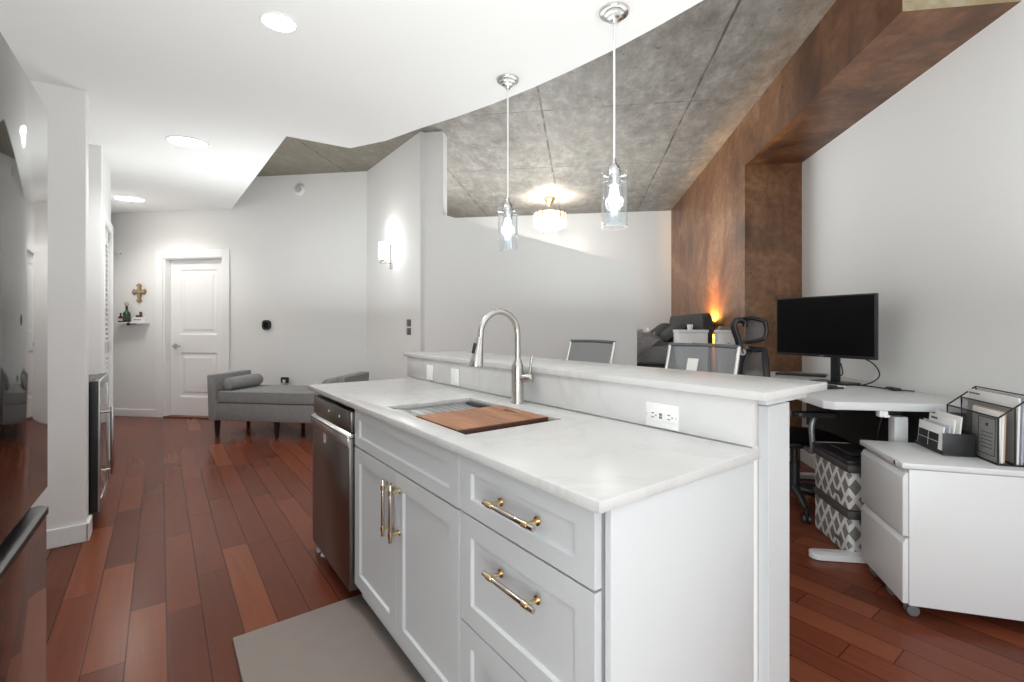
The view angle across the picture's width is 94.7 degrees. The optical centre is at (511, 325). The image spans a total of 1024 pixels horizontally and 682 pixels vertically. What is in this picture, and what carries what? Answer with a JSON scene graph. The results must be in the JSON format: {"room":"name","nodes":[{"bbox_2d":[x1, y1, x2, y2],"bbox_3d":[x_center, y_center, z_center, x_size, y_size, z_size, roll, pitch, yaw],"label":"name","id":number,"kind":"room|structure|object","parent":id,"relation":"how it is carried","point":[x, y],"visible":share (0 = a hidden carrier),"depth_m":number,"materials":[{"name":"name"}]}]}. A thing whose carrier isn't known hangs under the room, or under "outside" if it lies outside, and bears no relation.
{"room":"kitchen","nodes":[
{"label":"kitchen","id":0,"kind":"room"},
{"bbox_2d":[30,80,88,529],"bbox_3d":[-2.784,-0.230,2.577,0.695,2.950,0.140,0,0,-37],"label":"wall pillar","id":1,"kind":"structure","parent":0,"point":[66,495],"depth_m":2.68,"materials":[{"name":"white paint"}]},
{"bbox_2d":[46,515,91,549],"bbox_3d":[-2.756,1.192,2.587,0.672,0.105,0.157,0,0,-37],"label":"baseboard","id":2,"kind":"structure","parent":1,"relation":"attached to","point":[64,536],"depth_m":2.67,"materials":[{"name":"white paint"}]},
{"bbox_2d":[89,144,110,459],"bbox_3d":[-3.757,-0.230,3.860,0.670,2.950,0.920,0,0,-37],"label":"wall","id":3,"kind":"structure","parent":0,"point":[99,170],"depth_m":3.67,"materials":[{"name":"white paint"}]},
{"bbox_2d":[101,207,112,406],"bbox_3d":[-3.498,0.160,4.053,0.060,2.170,0.910,0,0,-37],"label":"door","id":4,"kind":"structure","parent":3,"relation":"in","point":[105,221],"depth_m":4.19,"materials":[{"name":"white paint"}]},
{"bbox_2d":[111,171,366,409],"bbox_3d":[-4.023,-0.355,6.367,4.600,3.200,0.140,0,0,8],"label":"wall","id":5,"kind":"structure","parent":0,"point":[298,264],"depth_m":6.16,"materials":[{"name":"white paint"}]},
{"bbox_2d":[115,322,149,325],"bbox_3d":[-5.151,-0.020,6.393,0.420,0.050,0.135,0,0,8],"label":"wall shelf","id":6,"kind":"object","parent":5,"relation":"attached to","point":[122,323],"visible":1,"depth_m":6.37,"materials":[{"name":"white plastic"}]},
{"bbox_2d":[118,313,122,321],"bbox_3d":[-5.324,-0.108,6.421,0.061,0.125,0.061,0,0,8],"label":"bottle","id":7,"kind":"object","parent":6,"relation":"on","point":[120,318],"visible":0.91,"depth_m":6.40,"materials":[{"name":"brown glass"}]},
{"bbox_2d":[123,301,130,321],"bbox_3d":[-5.230,-0.188,6.407,0.086,0.285,0.086,0,0,8],"label":"oil bottle","id":8,"kind":"object","parent":6,"relation":"on","point":[126,314],"visible":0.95,"depth_m":6.39,"materials":[{"name":"green glass"}]},
{"bbox_2d":[132,317,144,321],"bbox_3d":[-5.051,-0.079,6.386,0.160,0.066,0.041,0,0,8],"label":"sign","id":9,"kind":"object","parent":6,"relation":"on","point":[134,319],"visible":0.93,"depth_m":6.37,"materials":[{"name":"white plastic"}]},
{"bbox_2d":[114,409,154,416],"bbox_3d":[-3.995,1.195,6.285,4.280,0.100,0.016,0,0,8],"label":"baseboard","id":10,"kind":"structure","parent":5,"relation":"attached to","point":[117,412],"depth_m":6.45,"materials":[{"name":"white paint"}]},
{"bbox_2d":[132,284,146,302],"bbox_3d":[-5.087,-0.441,6.437,0.220,0.262,0.026,0,0,8],"label":"wall cross","id":11,"kind":"object","parent":5,"relation":"attached to","point":[139,291],"visible":1,"depth_m":6.43,"materials":[{"name":"brown wood"}]},
{"bbox_2d":[163,415,207,418],"bbox_3d":[-4.271,1.237,6.399,0.900,0.016,0.150,0,0,8],"label":"trim","id":12,"kind":"structure","parent":5,"relation":"attached to","point":[169,416],"depth_m":6.37,"materials":[{"name":"brown wood"}]},
{"bbox_2d":[155,249,229,417],"bbox_3d":[-4.274,0.117,6.394,1.105,2.255,0.160,0,0,8],"label":"door","id":13,"kind":"structure","parent":5,"relation":"in","point":[192,287],"depth_m":6.41,"materials":[{"name":"white paint"}]},
{"bbox_2d":[262,320,270,329],"bbox_3d":[-3.209,-0.007,6.165,0.118,0.128,0.025,0,0,8],"label":"thermostat","id":14,"kind":"object","parent":5,"relation":"attached to","point":[266,324],"visible":1,"depth_m":6.15,"materials":[{"name":"black plastic"}]},
{"bbox_2d":[294,184,304,195],"bbox_3d":[-2.748,-1.755,6.088,0.150,0.150,0.045,0,0,8],"label":"smoke detector","id":15,"kind":"object","parent":5,"relation":"attached to","point":[299,189],"visible":1,"depth_m":6.08,"materials":[{"name":"white plastic"}]},
{"label":"wall outlet","id":16,"kind":"object","parent":5,"relation":"attached to","visible":0},
{"bbox_2d":[281,377,288,382],"bbox_3d":[-2.943,0.708,6.114,0.100,0.075,0.038,0,0,8],"label":"plug adapter","id":17,"kind":"object","parent":16,"relation":"attached to","point":[283,379],"visible":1,"depth_m":6.10,"materials":[{"name":"black plastic"}]},
{"bbox_2d":[0,0,702,212],"bbox_3d":[-2.266,-1.530,3.175,3.362,0.850,10.600,0,0,-37],"label":"ceiling","id":18,"kind":"structure","parent":0,"point":[352,73],"depth_m":2.43,"materials":[{"name":"white paint"}]},
{"bbox_2d":[112,196,146,201],"bbox_3d":[-4.535,-1.503,5.599,0.319,0.024,0.319,0,0,-37],"label":"recessed light","id":19,"kind":"object","parent":18,"relation":"in","point":[125,198],"visible":1,"depth_m":5.58,"materials":[{"name":"white paint"}]},
{"bbox_2d":[165,136,209,148],"bbox_3d":[-2.473,-1.399,3.602,0.285,0.022,0.285,0,0,-37],"label":"recessed light","id":20,"kind":"object","parent":18,"relation":"in","point":[184,141],"visible":1,"depth_m":3.60,"materials":[{"name":"white paint"}]},
{"bbox_2d":[259,11,297,32],"bbox_3d":[-1.013,-1.318,2.052,0.150,0.016,0.150,0,0,-37],"label":"recessed light","id":21,"kind":"object","parent":18,"relation":"in","point":[276,21],"visible":1,"depth_m":2.05,"materials":[{"name":"white paint"}]},
{"bbox_2d":[496,74,518,251],"bbox_3d":[-0.023,-0.878,2.579,0.123,0.936,0.123,0,0,3],"label":"pendant lamp","id":22,"kind":"object","parent":18,"relation":"hanging from","point":[507,81],"visible":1,"depth_m":2.57,"materials":[{"name":"silver metal"}]},
{"bbox_2d":[497,197,516,218],"bbox_3d":[-0.023,-0.642,2.579,0.101,0.115,0.101,0,0,8],"label":"socket","id":23,"kind":"object","parent":22,"relation":"attached to","point":[507,211],"depth_m":2.56,"materials":[{"name":"silver metal"}]},
{"bbox_2d":[599,2,628,210],"bbox_3d":[0.427,-0.862,1.975,0.123,0.905,0.123,0,0,3],"label":"pendant lamp","id":24,"kind":"object","parent":18,"relation":"hanging from","point":[612,13],"visible":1,"depth_m":1.96,"materials":[{"name":"silver metal"}]},
{"bbox_2d":[601,158,627,186],"bbox_3d":[0.427,-0.642,1.975,0.101,0.115,0.101,0,0,8],"label":"socket","id":25,"kind":"object","parent":24,"relation":"attached to","point":[614,175],"depth_m":1.96,"materials":[{"name":"silver metal"}]},
{"bbox_2d":[367,131,424,380],"bbox_3d":[-1.356,-0.355,5.450,0.140,3.200,1.640,0,0,-37],"label":"wall","id":26,"kind":"structure","parent":0,"point":[395,184],"depth_m":5.25,"materials":[{"name":"white paint"}]},
{"bbox_2d":[379,242,392,268],"bbox_3d":[-1.419,-0.780,5.291,0.151,0.290,0.092,0,0,-37],"label":"wall sconce","id":27,"kind":"object","parent":26,"relation":"attached to","point":[382,245],"visible":1,"depth_m":5.25,"materials":[{"name":"silver metal"}]},
{"bbox_2d":[425,131,636,365],"bbox_3d":[0.146,-0.355,4.698,2.122,3.200,0.140,0,0,8],"label":"wall partition","id":28,"kind":"structure","parent":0,"point":[556,295],"depth_m":4.65,"materials":[{"name":"white paint"}]},
{"bbox_2d":[46,416,1023,681],"bbox_3d":[0.459,1.275,3.149,14.500,0.060,15.500,0,0,-37],"label":"floor","id":29,"kind":"structure","parent":0,"point":[200,540],"depth_m":2.25,"materials":[{"name":"brown wood"}]},
{"bbox_2d":[0,32,48,681],"bbox_3d":[-1.193,0.355,0.574,0.761,1.780,0.914,0,0,-35],"label":"refrigerator","id":30,"kind":"object","parent":29,"relation":"on","point":[23,114],"visible":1,"depth_m":0.98,"materials":[{"name":"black metal"}]},
{"bbox_2d":[89,373,113,513],"bbox_3d":[-2.936,0.792,2.963,0.678,0.905,0.600,0,0,-37],"label":"beverage cooler","id":31,"kind":"object","parent":29,"relation":"on","point":[99,411],"visible":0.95,"depth_m":2.92,"materials":[{"name":"silver metal"}]},
{"bbox_2d":[207,370,368,438],"bbox_3d":[-2.560,0.897,5.453,1.647,0.696,0.607,0,0,8],"label":"daybed","id":32,"kind":"object","parent":29,"relation":"on","point":[276,404],"visible":0.63,"depth_m":5.21,"materials":[{"name":"grey fabric"}]},
{"bbox_2d":[223,373,262,389],"bbox_3d":[-3.148,0.657,5.540,0.147,0.147,0.545,0,0,8],"label":"bolster pillow","id":33,"kind":"object","parent":32,"relation":"on","point":[237,382],"visible":1,"depth_m":5.44,"materials":[{"name":"grey fabric"}]},
{"bbox_2d":[218,385,315,404],"bbox_3d":[-2.559,0.793,5.455,1.384,0.127,0.604,0,0,8],"label":"seat cushion","id":34,"kind":"object","parent":32,"relation":"on","point":[258,394],"depth_m":5.20,"materials":[{"name":"grey fabric"}]},
{"bbox_2d":[322,377,336,383],"bbox_3d":[-1.971,0.657,5.368,0.147,0.147,0.545,0,0,8],"label":"bolster pillow","id":35,"kind":"object","parent":32,"relation":"on","point":[331,380],"visible":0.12,"depth_m":5.13,"materials":[{"name":"grey fabric"}]},
{"bbox_2d":[232,594,425,681],"bbox_3d":[-0.133,1.237,0.992,0.517,0.015,2.550,0,0,-37],"label":"floor mat","id":36,"kind":"object","parent":29,"relation":"on","point":[345,640],"visible":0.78,"depth_m":1.78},
{"bbox_2d":[311,395,361,593],"bbox_3d":[-0.666,0.809,2.470,0.580,0.872,0.622,0,0,-37],"label":"dishwasher","id":37,"kind":"object","parent":29,"relation":"on","point":[333,422],"visible":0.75,"depth_m":2.22,"materials":[{"name":"silver metal"}]},
{"bbox_2d":[355,410,461,681],"bbox_3d":[-0.202,0.800,1.855,0.626,0.889,0.896,0,0,-37],"label":"base cabinet","id":38,"kind":"object","parent":29,"relation":"on","point":[407,485],"visible":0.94,"depth_m":1.60,"materials":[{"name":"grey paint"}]},
{"bbox_2d":[308,378,759,513],"bbox_3d":[-0.236,0.343,1.942,0.623,0.024,2.173,0,0,-37],"label":"countertop","id":39,"kind":"structure","parent":38,"relation":"on","point":[599,465],"depth_m":1.28,"materials":[{"name":"white stone"}]},
{"bbox_2d":[469,309,533,403],"bbox_3d":[-0.040,0.130,1.944,0.286,0.402,0.100,0,0,-37],"label":"faucet","id":40,"kind":"object","parent":39,"relation":"on","point":[476,360],"visible":1,"depth_m":1.99,"materials":[{"name":"silver metal"}]},
{"bbox_3d":[-0.168,0.471,1.806,0.442,0.228,0.671,0,0,-37],"label":"sink","id":41,"kind":"object","parent":39,"relation":"in","visible":0},
{"bbox_2d":[395,401,490,416],"bbox_3d":[-0.280,0.349,1.957,0.372,0.018,0.224,0,0,-37],"label":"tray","id":42,"kind":"object","parent":41,"relation":"on","point":[469,404],"visible":0.56,"depth_m":1.99,"materials":[{"name":"metal"}]},
{"bbox_2d":[416,405,547,434],"bbox_3d":[-0.110,0.345,1.729,0.376,0.026,0.308,0,0,-37],"label":"cutting board","id":43,"kind":"object","parent":41,"relation":"on","point":[475,420],"visible":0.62,"depth_m":1.69,"materials":[{"name":"brown wood"}]},
{"bbox_2d":[566,339,615,363],"bbox_3d":[0.307,0.669,2.923,0.578,1.154,0.484,0,0,-37],"label":"bar stool","id":44,"kind":"object","parent":29,"relation":"on","point":[599,351],"visible":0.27,"depth_m":3.07,"materials":[{"name":"silver metal"}]},
{"bbox_2d":[460,455,753,681],"bbox_3d":[0.230,0.800,1.276,0.626,0.889,0.536,0,0,-37],"label":"base cabinet","id":45,"kind":"object","parent":29,"relation":"on","point":[659,587],"visible":0.95,"depth_m":1.07,"materials":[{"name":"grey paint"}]},
{"bbox_2d":[665,343,740,373],"bbox_3d":[0.776,0.669,2.293,0.578,1.154,0.484,0,0,-37],"label":"bar stool","id":46,"kind":"object","parent":29,"relation":"on","point":[705,357],"visible":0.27,"depth_m":2.43,"materials":[{"name":"grey fabric"}]},
{"bbox_2d":[730,316,850,523],"bbox_3d":[1.895,0.588,3.269,0.715,1.313,0.685,0,0,6],"label":"office chair","id":47,"kind":"object","parent":29,"relation":"on","point":[754,361],"visible":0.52,"depth_m":3.19,"materials":[{"name":"black plastic"}]},
{"bbox_2d":[813,487,860,551],"bbox_3d":[1.986,1.121,2.702,0.314,0.247,0.412,0,0,10],"label":"storage bin","id":48,"kind":"object","parent":29,"relation":"on","point":[841,525],"visible":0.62,"depth_m":2.64,"materials":[{"name":"grey fabric"}]},
{"bbox_2d":[812,442,865,510],"bbox_3d":[1.987,0.850,2.702,0.320,0.289,0.420,0,0,10],"label":"storage bin","id":49,"kind":"object","parent":48,"relation":"on","point":[837,465],"visible":0.59,"depth_m":2.65,"materials":[{"name":"grey fabric"}]},
{"bbox_2d":[770,371,967,562],"bbox_3d":[2.096,0.818,3.234,0.785,0.846,1.695,0,0,8],"label":"desk","id":50,"kind":"object","parent":29,"relation":"on","point":[866,413],"visible":0.44,"depth_m":2.64,"materials":[{"name":"white laminate"}]},
{"bbox_2d":[775,371,826,376],"bbox_3d":[2.282,0.384,3.730,0.340,0.020,0.120,0,0,40],"label":"keyboard","id":51,"kind":"object","parent":50,"relation":"on","point":[778,372],"visible":1,"depth_m":3.69,"materials":[{"name":"black plastic"}]},
{"bbox_2d":[777,293,878,385],"bbox_3d":[2.186,0.095,3.297,0.170,0.599,0.690,0,0,-23],"label":"computer monitor","id":52,"kind":"object","parent":50,"relation":"on","point":[836,327],"visible":0.88,"depth_m":3.23,"materials":[{"name":"black plastic"}]},
{"bbox_2d":[841,360,879,385],"bbox_3d":[2.299,0.289,3.189,0.083,0.216,0.432,0,0,0],"label":"cable","id":53,"kind":"object","parent":52,"relation":"attached to","point":[867,360],"visible":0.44,"depth_m":3.04,"materials":[{"name":"black plastic"}]},
{"bbox_2d":[827,384,844,388],"bbox_3d":[1.943,0.385,3.051,0.204,0.017,0.282,0,0,-12],"label":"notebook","id":54,"kind":"object","parent":50,"relation":"on","point":[828,386],"visible":0.31,"depth_m":2.93,"materials":[{"name":"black paper"}]},
{"bbox_2d":[876,411,889,417],"bbox_3d":[1.908,0.454,2.428,0.045,0.032,0.045,0,0,8],"label":"switch","id":55,"kind":"object","parent":50,"relation":"attached to","point":[881,414],"depth_m":2.41,"materials":[{"name":"white plastic"}]},
{"bbox_2d":[856,384,914,391],"bbox_3d":[2.279,0.386,3.050,0.074,0.017,0.563,0,0,-14],"label":"power cord","id":56,"kind":"object","parent":50,"relation":"on","point":[887,388],"visible":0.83,"depth_m":2.87,"materials":[{"name":"black plastic"}]},
{"bbox_2d":[860,440,1023,620],"bbox_3d":[1.986,0.914,2.130,0.573,0.662,0.426,0,0,16],"label":"filing cabinet","id":57,"kind":"object","parent":29,"relation":"on","point":[941,532],"visible":0.98,"depth_m":1.97,"materials":[{"name":"white metal"}]},
{"bbox_2d":[915,429,975,456],"bbox_3d":[2.017,0.529,2.204,0.120,0.104,0.230,0,0,16],"label":"holder","id":58,"kind":"object","parent":57,"relation":"on","point":[963,444],"visible":0.93,"depth_m":2.10,"materials":[{"name":"black plastic"}]},
{"bbox_2d":[918,419,944,449],"bbox_3d":[1.971,0.516,2.223,0.015,0.115,0.200,0,0,16],"label":"envelope","id":59,"kind":"object","parent":58,"relation":"in","point":[929,433],"visible":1,"depth_m":2.21,"materials":[{"name":"white paper"}]},
{"bbox_2d":[923,418,950,433],"bbox_3d":[1.990,0.514,2.218,0.016,0.120,0.210,0,0,16],"label":"envelope","id":60,"kind":"object","parent":58,"relation":"in","point":[947,428],"visible":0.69,"depth_m":2.16,"materials":[{"name":"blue paper"}]},
{"bbox_2d":[929,412,955,433],"bbox_3d":[2.009,0.499,2.212,0.020,0.150,0.200,0,0,16],"label":"envelope","id":61,"kind":"object","parent":58,"relation":"in","point":[950,422],"visible":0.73,"depth_m":2.19,"materials":[{"name":"white paper"}]},
{"bbox_2d":[935,410,962,433],"bbox_3d":[2.031,0.491,2.206,0.021,0.165,0.200,0,0,16],"label":"envelope","id":62,"kind":"object","parent":58,"relation":"in","point":[958,419],"visible":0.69,"depth_m":2.14,"materials":[{"name":"white paper"}]},
{"bbox_2d":[946,386,1023,466],"bbox_3d":[2.125,0.436,2.115,0.120,0.294,0.358,0,0,16],"label":"file organizer","id":63,"kind":"object","parent":57,"relation":"on","point":[975,387],"visible":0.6,"depth_m":1.96,"materials":[{"name":"black metal"}]},
{"bbox_2d":[972,406,1004,463],"bbox_3d":[2.076,0.471,2.062,0.014,0.212,0.190,0,0,16],"label":"paper sheet","id":64,"kind":"object","parent":63,"relation":"in","point":[974,407],"visible":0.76,"depth_m":1.99,"materials":[{"name":"white paper"}]},
{"bbox_2d":[976,409,1001,462],"bbox_3d":[2.056,0.474,2.039,0.014,0.205,0.145,0,0,16],"label":"paper sheet","id":65,"kind":"object","parent":63,"relation":"in","point":[986,426],"visible":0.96,"depth_m":2.04,"materials":[{"name":"grey paper"}]},
{"bbox_2d":[977,415,995,456],"bbox_3d":[2.051,0.475,2.041,0.005,0.159,0.109,0,0,16],"label":"print","id":66,"kind":"object","parent":65,"relation":"attached to","point":[986,425],"depth_m":2.04,"materials":[{"name":"grey paper"}]},
{"bbox_2d":[973,404,1006,462],"bbox_3d":[2.092,0.469,2.073,0.014,0.216,0.200,0,0,16],"label":"paper sheet","id":67,"kind":"object","parent":63,"relation":"in","point":[973,404],"visible":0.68,"depth_m":1.98,"materials":[{"name":"white paper"}]},
{"bbox_2d":[967,388,1020,464],"bbox_3d":[2.146,0.440,2.112,0.015,0.275,0.325,0,0,16],"label":"paper sheet","id":68,"kind":"object","parent":63,"relation":"in","point":[999,399],"visible":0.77,"depth_m":2.02,"materials":[{"name":"white paper"}]},
{"bbox_2d":[1019,401,1023,464],"bbox_3d":[2.155,0.446,2.078,0.015,0.262,0.255,0,0,16],"label":"paper sheet","id":69,"kind":"object","parent":63,"relation":"in","point":[1021,443],"visible":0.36,"depth_m":1.96,"materials":[{"name":"white paper"}]},
{"bbox_2d":[256,0,835,217],"bbox_3d":[-2.586,-2.055,4.384,10.616,0.200,9.130,0,0,8],"label":"ceiling slab","id":70,"kind":"structure","parent":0,"point":[683,86],"depth_m":4.59,"materials":[{"name":"concrete"}]},
{"bbox_2d":[533,196,565,231],"bbox_3d":[0.577,-1.710,7.212,0.496,0.489,0.496,0,0,-37],"label":"chandelier","id":71,"kind":"object","parent":70,"relation":"hanging from","point":[550,219],"visible":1,"depth_m":7.06,"materials":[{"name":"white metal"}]},
{"bbox_2d":[458,211,670,331],"bbox_3d":[0.922,-0.355,8.344,4.616,3.200,0.121,0,0,8],"label":"wall","id":72,"kind":"structure","parent":0,"point":[642,239],"depth_m":8.11,"materials":[{"name":"white paint"}]},
{"bbox_2d":[411,377,758,681],"bbox_3d":[0.063,0.735,2.236,0.150,1.020,2.210,0,0,-37],"label":"wall","id":73,"kind":"structure","parent":0,"point":[755,461],"depth_m":1.32,"materials":[{"name":"white paint"}]},
{"bbox_2d":[407,357,757,446],"bbox_3d":[-0.003,0.266,2.175,0.026,0.128,2.228,0,0,-37],"label":"backsplash","id":74,"kind":"structure","parent":73,"relation":"attached to","point":[726,419],"depth_m":1.66,"materials":[{"name":"white stone"}]},
{"bbox_2d":[427,365,432,380],"bbox_3d":[-0.489,0.279,2.797,0.010,0.088,0.076,0,0,-37],"label":"light switch","id":75,"kind":"object","parent":74,"relation":"attached to","point":[429,367],"visible":1,"depth_m":2.79,"materials":[{"name":"white plastic"}]},
{"bbox_2d":[451,368,458,385],"bbox_3d":[-0.310,0.279,2.557,0.010,0.088,0.085,0,0,-37],"label":"light switch","id":76,"kind":"object","parent":74,"relation":"attached to","point":[454,372],"visible":1,"depth_m":2.55,"materials":[{"name":"white plastic"}]},
{"bbox_2d":[646,401,678,430],"bbox_3d":[0.476,0.288,1.503,0.010,0.078,0.122,0,0,-37],"label":"wall outlet","id":77,"kind":"object","parent":74,"relation":"attached to","point":[665,416],"visible":1,"depth_m":1.50,"materials":[{"name":"white plastic"}]},
{"bbox_2d":[647,408,674,423],"bbox_3d":[0.474,0.288,1.502,0.004,0.036,0.105,0,0,-37],"label":"socket","id":78,"kind":"object","parent":77,"relation":"attached to","point":[654,415],"depth_m":1.50,"materials":[{"name":"grey plastic"}]},
{"bbox_2d":[403,351,826,405],"bbox_3d":[0.137,0.200,2.276,0.396,0.047,2.303,0,0,-37],"label":"breakfast bar","id":79,"kind":"object","parent":73,"relation":"on","point":[764,390],"visible":0.93,"depth_m":1.62,"materials":[{"name":"white stone"}]},
{"bbox_2d":[758,402,788,681],"bbox_3d":[0.750,0.734,1.349,0.129,1.022,0.028,0,0,-37],"label":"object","id":80,"kind":"structure","parent":73,"relation":"attached to","point":[773,420],"depth_m":1.32,"materials":[{"name":"grey paint"}]},
{"bbox_2d":[671,0,1020,460],"bbox_3d":[2.531,-0.355,5.103,0.496,3.200,5.830,0,0,8],"label":"beam","id":81,"kind":"structure","parent":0,"point":[736,231],"depth_m":4.25,"materials":[{"name":"brown wood"}]},
{"bbox_2d":[802,0,1023,455],"bbox_3d":[2.612,-0.355,3.525,0.120,3.200,8.930,0,0,8],"label":"wall","id":82,"kind":"structure","parent":0,"point":[918,205],"depth_m":2.69,"materials":[{"name":"white paint"}]},
{"bbox_2d":[800,449,814,468],"bbox_3d":[2.282,1.190,1.734,0.016,0.110,5.290,0,0,8],"label":"baseboard","id":83,"kind":"structure","parent":82,"relation":"attached to","point":[809,459],"depth_m":4.21,"materials":[{"name":"white paint"}]},
{"bbox_3d":[0.764,0.984,6.553,3.420,0.519,3.470,0,0,8],"label":"platform","id":84,"kind":"object","parent":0,"visible":0},
{"bbox_2d":[637,313,712,367],"bbox_3d":[1.249,0.294,6.260,2.165,0.860,1.980,0,0,8],"label":"bed","id":85,"kind":"object","parent":84,"relation":"on","point":[655,356],"visible":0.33,"depth_m":5.25,"materials":[{"name":"grey fabric"}]},
{"bbox_2d":[637,329,659,362],"bbox_3d":[1.000,0.283,6.300,1.620,0.506,2.220,0,0,8],"label":"duvet","id":86,"kind":"object","parent":85,"relation":"on","point":[645,340],"visible":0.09,"depth_m":5.25,"materials":[{"name":"grey fabric"}]},
{"bbox_2d":[650,323,670,336],"bbox_3d":[2.067,0.080,6.621,0.257,0.228,0.600,0,0,8],"label":"bed pillow","id":87,"kind":"object","parent":85,"relation":"on","point":[660,328],"visible":0.54,"depth_m":6.38,"materials":[{"name":"grey fabric"}]},
{"bbox_2d":[659,323,686,341],"bbox_3d":[1.923,0.080,5.631,0.257,0.228,0.600,0,0,8],"label":"bed pillow","id":88,"kind":"object","parent":85,"relation":"on","point":[667,335],"visible":0.73,"depth_m":5.41,"materials":[{"name":"grey fabric"}]},
{"bbox_2d":[673,330,708,342],"bbox_3d":[1.880,0.385,4.974,0.297,0.680,0.322,0,0,8],"label":"nightstand","id":89,"kind":"object","parent":84,"relation":"on","point":[680,336],"visible":0.28,"depth_m":4.84,"materials":[{"name":"white wood"}]},
{"bbox_2d":[687,324,692,329],"bbox_3d":[1.879,0.016,4.981,0.060,0.055,0.060,0,0,-37],"label":"cup","id":90,"kind":"object","parent":89,"relation":"on","point":[689,326],"visible":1,"depth_m":4.96,"materials":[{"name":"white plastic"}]},
{"bbox_2d":[714,330,735,344],"bbox_3d":[2.127,0.385,4.695,0.177,0.680,0.192,0,0,8],"label":"nightstand","id":91,"kind":"object","parent":84,"relation":"on","point":[721,336],"visible":0.17,"depth_m":4.62,"materials":[{"name":"white wood"}]},
{"bbox_2d":[717,326,730,329],"bbox_3d":[2.126,0.026,4.702,0.140,0.035,0.110,0,0,8],"label":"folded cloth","id":92,"kind":"object","parent":91,"relation":"on","point":[719,327],"visible":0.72,"depth_m":4.66,"materials":[{"name":"grey fabric"}]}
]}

